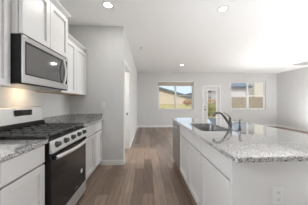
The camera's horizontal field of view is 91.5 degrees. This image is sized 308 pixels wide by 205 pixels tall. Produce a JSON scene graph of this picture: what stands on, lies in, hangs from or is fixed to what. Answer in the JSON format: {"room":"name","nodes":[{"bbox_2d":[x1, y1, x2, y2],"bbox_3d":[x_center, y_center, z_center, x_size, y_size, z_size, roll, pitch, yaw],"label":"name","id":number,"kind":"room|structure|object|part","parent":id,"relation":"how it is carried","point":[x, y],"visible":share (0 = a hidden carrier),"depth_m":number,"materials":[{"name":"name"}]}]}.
{"room":"kitchen","nodes":[
{"label":"kitchen","id":0,"kind":"room"},
{"bbox_2d":[0,24,69,117],"bbox_3d":[-1.556,-0.135,-0.116,0.120,2.740,6.320,0,0,-3],"label":"wall","id":1,"kind":"structure","parent":0,"point":[51,104],"depth_m":2.06,"materials":[{"name":"paint"}]},
{"bbox_2d":[0,0,9,85],"bbox_3d":[-1.375,-0.583,0.946,0.346,0.885,0.682,0,0,-3],"label":"upper cabinet","id":2,"kind":"object","parent":1,"relation":"attached to","point":[4,4],"visible":1,"depth_m":1.24,"materials":[{"name":"paint"}]},
{"bbox_2d":[10,0,70,57],"bbox_3d":[-1.364,-0.908,1.671,0.438,0.614,0.859,0,0,-3],"label":"upper cabinet","id":3,"kind":"object","parent":1,"relation":"attached to","point":[45,22],"visible":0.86,"depth_m":1.58,"materials":[{"name":"paint"}]},
{"bbox_2d":[0,33,67,90],"bbox_3d":[-1.349,-0.379,1.670,0.468,0.437,0.756,0,0,-3],"label":"microwave","id":4,"kind":"object","parent":3,"relation":"attached to","point":[33,66],"visible":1,"depth_m":1.48,"materials":[{"name":"silver metal"}]},
{"bbox_3d":[-1.167,-0.384,1.679,0.009,0.419,0.756,0,0,-3],"label":"door","id":5,"kind":"part","parent":4,"relation":"part of","materials":[{"name":"silver metal"}]},
{"bbox_3d":[-1.168,-0.396,1.654,0.005,0.269,0.606,0,0,-3],"label":"door glass","id":6,"kind":"part","parent":4,"relation":"part of","materials":[{"name":"grey glass"}]},
{"bbox_3d":[-1.153,-0.390,1.936,0.052,0.309,0.025,0,0,-3],"label":"handle","id":7,"kind":"part","parent":4,"relation":"part of","materials":[{"name":"silver metal"}]},
{"bbox_3d":[-1.169,-0.869,1.490,0.034,0.529,0.373,0,0,-3],"label":"door","id":8,"kind":"part","parent":3,"relation":"part of","materials":[{"name":"paint"}]},
{"bbox_3d":[-1.187,-0.869,1.869,0.034,0.529,0.373,0,0,-3],"label":"door","id":9,"kind":"part","parent":3,"relation":"part of","materials":[{"name":"paint"}]},
{"bbox_3d":[-1.364,-1.185,1.671,0.438,0.060,0.859,0,0,-3],"label":"crown molding","id":10,"kind":"part","parent":3,"relation":"part of","materials":[{"name":"paint"}]},
{"bbox_2d":[36,33,86,94],"bbox_3d":[-1.449,-0.583,2.483,0.346,0.885,0.867,0,0,-3],"label":"upper cabinet","id":11,"kind":"object","parent":1,"relation":"attached to","point":[77,57],"visible":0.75,"depth_m":2.50,"materials":[{"name":"paint"}]},
{"bbox_3d":[-1.299,-0.543,2.273,0.034,0.800,0.427,0,0,-3],"label":"door","id":12,"kind":"part","parent":11,"relation":"part of","materials":[{"name":"paint"}]},
{"bbox_3d":[-1.449,-0.995,2.483,0.346,0.060,0.867,0,0,-3],"label":"crown molding","id":13,"kind":"part","parent":11,"relation":"part of","materials":[{"name":"paint"}]},
{"bbox_3d":[-1.320,-0.543,2.707,0.034,0.800,0.427,0,0,-3],"label":"door","id":14,"kind":"part","parent":11,"relation":"part of","materials":[{"name":"paint"}]},
{"bbox_2d":[70,25,128,164],"bbox_3d":[-1.150,-0.135,3.463,1.040,2.740,1.030,0,0,-3],"label":"wall","id":15,"kind":"structure","parent":0,"point":[107,47],"depth_m":2.96,"materials":[{"name":"paint"}]},
{"bbox_2d":[101,160,123,164],"bbox_3d":[-0.814,1.185,2.957,0.442,0.100,0.014,0,0,-3],"label":"baseboard","id":16,"kind":"structure","parent":15,"relation":"attached to","point":[103,162],"depth_m":2.95,"materials":[{"name":"paint"}]},
{"bbox_2d":[129,46,136,141],"bbox_3d":[-2.007,-0.135,5.649,2.540,2.740,3.420,0,0,-3],"label":"wall","id":17,"kind":"structure","parent":0,"point":[133,71],"depth_m":4.87,"materials":[{"name":"paint"}]},
{"bbox_2d":[124,58,129,163],"bbox_3d":[-0.686,0.172,3.541,0.134,2.125,1.040,0,0,-3],"label":"door","id":18,"kind":"structure","parent":17,"relation":"attached to","point":[126,67],"depth_m":3.99,"materials":[{"name":"paint"}]},
{"bbox_2d":[57,0,307,72],"bbox_3d":[1.736,-1.580,2.287,10.090,0.150,10.800,0,0,-3],"label":"ceiling","id":19,"kind":"structure","parent":0,"point":[252,36],"depth_m":3.13,"materials":[{"name":"paint"}]},
{"bbox_2d":[102,1,113,8],"bbox_3d":[-0.710,-1.502,2.315,0.184,0.006,0.184,0,0,-3],"label":"recessed light","id":20,"kind":"object","parent":19,"relation":"in","point":[106,4],"visible":1,"depth_m":2.30,"materials":[{"name":"white plastic"}]},
{"bbox_2d":[217,5,228,12],"bbox_3d":[1.111,-1.502,2.415,0.184,0.006,0.184,0,0,-3],"label":"recessed light","id":21,"kind":"object","parent":19,"relation":"in","point":[224,8],"visible":1,"depth_m":2.42,"materials":[{"name":"white plastic"}]},
{"bbox_2d":[292,61,307,65],"bbox_3d":[5.774,-1.496,5.722,0.610,0.018,0.630,0,0,-3],"label":"ceiling vent","id":22,"kind":"object","parent":19,"relation":"in","point":[303,63],"visible":0.98,"depth_m":5.89,"materials":[{"name":"white plastic"}]},
{"bbox_2d":[75,126,307,204],"bbox_3d":[1.736,1.295,2.287,10.090,0.120,10.800,0,0,-3],"label":"floor","id":23,"kind":"structure","parent":0,"point":[149,175],"depth_m":2.44,"materials":[{"name":"brown wood"}]},
{"bbox_2d":[0,145,44,204],"bbox_3d":[-1.242,0.793,1.080,0.625,0.884,0.406,0,0,-3],"label":"base cabinet","id":24,"kind":"object","parent":23,"relation":"on","point":[22,176],"visible":0.91,"depth_m":1.08,"materials":[{"name":"paint"}]},
{"bbox_3d":[-0.946,0.826,1.095,0.034,0.595,0.391,0,0,-3],"label":"door","id":25,"kind":"part","parent":24,"relation":"part of","materials":[{"name":"paint"}]},
{"bbox_2d":[0,106,87,204],"bbox_3d":[-1.202,0.642,1.673,0.741,1.185,0.758,0,0,-3],"label":"gas range","id":26,"kind":"object","parent":23,"relation":"on","point":[65,149],"visible":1,"depth_m":1.56,"materials":[{"name":"black metal"}]},
{"bbox_2d":[0,126,84,140],"bbox_3d":[-1.221,0.333,1.673,0.583,0.019,0.758,0,0,-3],"label":"cooktop","id":27,"kind":"object","parent":26,"relation":"in","point":[56,137],"depth_m":1.43,"materials":[{"name":"black metal"}]},
{"bbox_3d":[-0.888,0.388,1.395,0.046,0.056,0.057,0,0,-3],"label":"knob","id":28,"kind":"part","parent":26,"relation":"part of","materials":[{"name":"black plastic"}]},
{"bbox_3d":[-0.925,0.765,1.687,0.011,0.590,0.754,0,0,-3],"label":"oven door","id":29,"kind":"part","parent":26,"relation":"part of","materials":[{"name":"black glass"}]},
{"bbox_3d":[-0.924,0.497,1.687,0.013,0.075,0.756,0,0,-3],"label":"door trim","id":30,"kind":"part","parent":26,"relation":"part of","materials":[{"name":"black metal"}]},
{"bbox_3d":[-0.921,0.396,1.687,0.034,0.108,0.758,0,0,-3],"label":"control panel","id":31,"kind":"part","parent":26,"relation":"part of","materials":[{"name":"silver metal"}]},
{"bbox_3d":[-0.871,0.493,1.690,0.077,0.036,0.707,0,0,-3],"label":"handle","id":32,"kind":"part","parent":26,"relation":"part of","materials":[{"name":"silver metal"}]},
{"bbox_3d":[-0.924,1.135,1.687,0.012,0.130,0.758,0,0,-3],"label":"storage drawer","id":33,"kind":"part","parent":26,"relation":"part of","materials":[{"name":"silver metal"}]},
{"bbox_2d":[85,124,94,179],"bbox_3d":[-1.300,0.793,2.285,0.625,0.884,0.457,0,0,-3],"label":"base cabinet","id":34,"kind":"object","parent":23,"relation":"on","point":[90,144],"visible":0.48,"depth_m":2.38,"materials":[{"name":"paint"}]},
{"bbox_2d":[42,114,102,127],"bbox_3d":[-1.298,0.285,2.497,0.650,0.131,0.885,0,0,-3],"label":"countertop","id":35,"kind":"structure","parent":34,"relation":"on","point":[87,119],"depth_m":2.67,"materials":[{"name":"stone"}]},
{"bbox_3d":[-0.999,0.438,2.300,0.022,0.150,0.442,0,0,-3],"label":"drawer","id":36,"kind":"part","parent":34,"relation":"part of","materials":[{"name":"paint"}]},
{"bbox_2d":[90,121,101,174],"bbox_3d":[-1.321,0.793,2.725,0.625,0.884,0.422,0,0,-3],"label":"base cabinet","id":37,"kind":"object","parent":23,"relation":"on","point":[98,126],"visible":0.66,"depth_m":2.76,"materials":[{"name":"paint"}]},
{"bbox_3d":[-1.026,0.826,2.740,0.034,0.595,0.407,0,0,-3],"label":"door","id":38,"kind":"part","parent":37,"relation":"part of","materials":[{"name":"paint"}]},
{"bbox_3d":[-1.020,0.438,2.740,0.022,0.150,0.407,0,0,-3],"label":"drawer","id":39,"kind":"part","parent":37,"relation":"part of","materials":[{"name":"paint"}]},
{"bbox_2d":[171,121,179,169],"bbox_3d":[0.713,0.799,2.826,0.702,0.872,0.599,0,0,-3],"label":"dishwasher","id":40,"kind":"object","parent":23,"relation":"on","point":[176,127],"visible":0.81,"depth_m":2.71,"materials":[{"name":"silver metal"}]},
{"bbox_2d":[180,126,202,204],"bbox_3d":[0.787,0.793,2.036,0.670,0.884,0.979,0,0,-3],"label":"base cabinet","id":41,"kind":"object","parent":23,"relation":"on","point":[190,144],"visible":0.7,"depth_m":1.87,"materials":[{"name":"paint"}]},
{"bbox_3d":[0.452,0.438,2.265,0.022,0.150,0.474,0,0,-3],"label":"drawer","id":42,"kind":"part","parent":41,"relation":"part of","materials":[{"name":"paint"}]},
{"bbox_3d":[0.457,0.826,2.265,0.034,0.595,0.474,0,0,-3],"label":"door","id":43,"kind":"part","parent":41,"relation":"part of","materials":[{"name":"paint"}]},
{"bbox_3d":[0.475,0.438,1.775,0.022,0.150,0.474,0,0,-3],"label":"drawer","id":44,"kind":"part","parent":41,"relation":"part of","materials":[{"name":"paint"}]},
{"bbox_3d":[0.481,0.826,1.776,0.034,0.595,0.474,0,0,-3],"label":"door","id":45,"kind":"part","parent":41,"relation":"part of","materials":[{"name":"paint"}]},
{"bbox_2d":[201,140,229,204],"bbox_3d":[0.824,0.793,1.275,0.670,0.884,0.542,0,0,-3],"label":"base cabinet","id":46,"kind":"object","parent":23,"relation":"on","point":[215,166],"visible":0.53,"depth_m":1.24,"materials":[{"name":"paint"}]},
{"bbox_3d":[0.500,0.438,1.259,0.022,0.150,0.527,0,0,-3],"label":"drawer","id":47,"kind":"part","parent":46,"relation":"part of","materials":[{"name":"paint"}]},
{"bbox_2d":[171,118,307,162],"bbox_3d":[0.975,0.336,2.040,1.115,0.030,2.280,0,0,-3],"label":"countertop","id":48,"kind":"structure","parent":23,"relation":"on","point":[255,142],"depth_m":1.27,"materials":[{"name":"stone"}]},
{"bbox_2d":[192,125,226,130],"bbox_3d":[0.717,0.453,1.987,0.415,0.206,0.660,0,0,-3],"label":"sink","id":49,"kind":"object","parent":48,"relation":"in","point":[200,127],"visible":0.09,"depth_m":2.30,"materials":[{"name":"silver metal"}]},
{"bbox_2d":[212,111,232,127],"bbox_3d":[0.880,0.217,1.930,0.287,0.208,0.060,0,0,-10],"label":"faucet","id":50,"kind":"object","parent":48,"relation":"on","point":[229,122],"visible":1,"depth_m":1.93,"materials":[{"name":"silver metal"}]},
{"bbox_2d":[238,119,242,130],"bbox_3d":[0.991,0.257,1.720,0.062,0.128,0.048,0,0,-3],"label":"soap dispenser","id":51,"kind":"object","parent":48,"relation":"on","point":[240,120],"visible":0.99,"depth_m":1.71,"materials":[{"name":"silver metal"}]},
{"bbox_2d":[173,158,307,204],"bbox_3d":[0.799,0.793,2.067,0.702,0.884,2.168,0,0,-3],"label":"panel","id":52,"kind":"object","parent":23,"relation":"on","point":[251,183],"visible":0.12,"depth_m":0.98,"materials":[{"name":"paint"}]},
{"bbox_3d":[0.852,0.793,0.994,0.702,0.884,0.019,0,0,-3],"label":"panel","id":53,"kind":"part","parent":52,"relation":"part of","materials":[{"name":"paint"}]},
{"bbox_2d":[273,186,283,204],"bbox_3d":[0.810,0.607,0.978,0.072,0.116,0.009,0,0,-3],"label":"wall outlet","id":54,"kind":"object","parent":52,"relation":"attached to","point":[278,192],"visible":1,"depth_m":0.98,"materials":[{"name":"white plastic"}]},
{"bbox_3d":[-1.221,0.793,0.649,0.625,0.884,0.455,0,0,-3],"label":"base cabinet","id":55,"kind":"object","parent":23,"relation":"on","visible":0},
{"bbox_2d":[0,140,47,162],"bbox_3d":[-1.218,0.285,0.844,0.650,0.131,0.885,0,0,-3],"label":"countertop","id":56,"kind":"structure","parent":55,"relation":"on","point":[9,149],"depth_m":1.09,"materials":[{"name":"stone"}]},
{"bbox_2d":[137,72,276,124],"bbox_3d":[2.771,-0.135,7.669,7.440,2.740,0.150,0,0,-3],"label":"wall","id":57,"kind":"structure","parent":0,"point":[148,113],"depth_m":7.57,"materials":[{"name":"paint"}]},
{"bbox_2d":[138,125,172,126],"bbox_3d":[0.807,1.185,7.491,3.260,0.100,0.014,0,0,-3],"label":"baseboard","id":58,"kind":"structure","parent":57,"relation":"attached to","point":[138,125],"depth_m":7.45,"materials":[{"name":"paint"}]},
{"bbox_2d":[158,86,192,109],"bbox_3d":[1.094,-0.344,7.564,1.860,1.462,0.164,0,0,-3],"label":"window","id":59,"kind":"structure","parent":57,"relation":"in","point":[174,95],"depth_m":7.59,"materials":[{"name":"plastic"}]},
{"bbox_3d":[0.649,-0.021,7.582,0.823,0.682,0.028,0,0,-3],"label":"sash","id":60,"kind":"part","parent":59,"relation":"part of","materials":[{"name":"clear glass"}]},
{"bbox_3d":[1.535,-0.021,7.626,0.823,0.682,0.028,0,0,-3],"label":"sash","id":61,"kind":"part","parent":59,"relation":"part of","materials":[{"name":"clear glass"}]},
{"bbox_2d":[158,81,192,85],"bbox_3d":[1.094,-0.949,7.549,1.780,0.248,0.050,0,0,-3],"label":"window blind","id":62,"kind":"object","parent":57,"relation":"attached to","point":[160,83],"visible":1,"depth_m":7.53,"materials":[{"name":"plastic"}]},
{"bbox_2d":[204,87,218,117],"bbox_3d":[2.913,0.224,7.621,0.800,1.998,0.110,0,0,-3],"label":"door","id":63,"kind":"structure","parent":57,"relation":"in","point":[206,89],"depth_m":7.62,"materials":[{"name":"paint"}]},
{"bbox_3d":[2.940,0.180,7.626,0.505,1.630,0.012,0,0,-3],"label":"glazing frame","id":64,"kind":"part","parent":63,"relation":"part of","materials":[{"name":"plastic"}]},
{"bbox_2d":[202,86,220,117],"bbox_3d":[2.911,0.190,7.668,0.960,2.090,0.165,0,0,-3],"label":"trim","id":65,"kind":"structure","parent":57,"relation":"attached to","point":[202,86],"depth_m":7.58,"materials":[{"name":"paint"}]},
{"bbox_2d":[231,82,264,109],"bbox_3d":[4.849,-0.344,7.747,1.900,1.462,0.164,0,0,-3],"label":"window","id":66,"kind":"structure","parent":57,"relation":"in","point":[246,95],"depth_m":7.78,"materials":[{"name":"plastic"}]},
{"bbox_3d":[4.394,-0.027,7.765,0.843,0.694,0.028,0,0,-3],"label":"sash","id":67,"kind":"part","parent":66,"relation":"part of","materials":[{"name":"plastic"}]},
{"bbox_3d":[5.300,-0.027,7.809,0.843,0.694,0.028,0,0,-3],"label":"sash","id":68,"kind":"part","parent":66,"relation":"part of","materials":[{"name":"plastic"}]},
{"bbox_2d":[277,67,307,129],"bbox_3d":[6.572,-0.135,4.850,0.120,2.740,5.850,0,0,-3],"label":"wall","id":69,"kind":"structure","parent":0,"point":[292,85],"depth_m":6.89,"materials":[{"name":"paint"}]},
{"bbox_2d":[277,125,307,131],"bbox_3d":[6.505,1.185,4.840,0.014,0.100,5.836,0,0,-3],"label":"baseboard","id":70,"kind":"structure","parent":69,"relation":"attached to","point":[294,128],"depth_m":6.86,"materials":[{"name":"paint"}]},
{"label":"outside","id":71,"kind":"structure","parent":0,"visible":0},
{"bbox_2d":[159,104,215,117],"bbox_3d":[18.883,0.833,23.446,100.000,1.105,95.000,0,0,-3],"label":"lawn","id":72,"kind":"structure","parent":71,"point":[160,105],"depth_m":14.91,"materials":[{"name":"green plant"}]},
{"bbox_2d":[159,87,191,103],"bbox_3d":[0.164,-1.250,29.543,12.000,3.170,9.800,0,0,-3],"label":"neighbor house","id":73,"kind":"structure","parent":72,"relation":"on","point":[162,91],"depth_m":25.13,"materials":[{"name":"beige"}]},
{"bbox_2d":[182,100,191,104],"bbox_3d":[3.591,0.007,15.793,1.246,0.631,1.182,0,0,-36],"label":"shrub","id":74,"kind":"object","parent":72,"relation":"on","point":[188,101],"visible":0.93,"depth_m":15.68,"materials":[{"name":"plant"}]},
{"bbox_2d":[186,91,210,102],"bbox_3d":[10.969,-1.225,33.823,6.800,3.120,6.300,0,0,-3],"label":"neighbor house","id":75,"kind":"structure","parent":72,"relation":"on","point":[209,92],"depth_m":31.09,"materials":[{"name":"beige"}]},
{"bbox_2d":[208,103,215,115],"bbox_3d":[4.206,0.528,11.411,1.291,1.042,1.249,0,0,-3],"label":"shrub","id":76,"kind":"object","parent":72,"relation":"on","point":[210,104],"visible":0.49,"depth_m":11.15,"materials":[{"name":"green plant"}]},
{"bbox_2d":[208,98,215,109],"bbox_3d":[5.110,0.143,13.573,1.504,1.101,1.555,0,0,-3],"label":"shrub","id":77,"kind":"object","parent":72,"relation":"on","point":[209,100],"visible":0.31,"depth_m":13.23,"materials":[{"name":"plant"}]},
{"bbox_2d":[211,83,252,102],"bbox_3d":[13.094,-1.965,26.668,4.150,4.600,7.000,0,0,-3],"label":"neighbor house","id":78,"kind":"structure","parent":72,"relation":"on","point":[236,88],"depth_m":23.69,"materials":[{"name":"grey"}]},
{"bbox_2d":[232,97,262,107],"bbox_3d":[11.237,0.055,14.639,9.270,1.160,0.150,0,0,-3],"label":"fence","id":79,"kind":"object","parent":72,"relation":"on","point":[237,102],"visible":0.31,"depth_m":14.46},
{"bbox_2d":[248,83,262,96],"bbox_3d":[22.164,-3.625,31.114,9.500,7.920,8.800,0,0,-3],"label":"neighbor house","id":80,"kind":"structure","parent":72,"relation":"on","point":[257,89],"depth_m":26.96,"materials":[{"name":"beige"}]}
]}

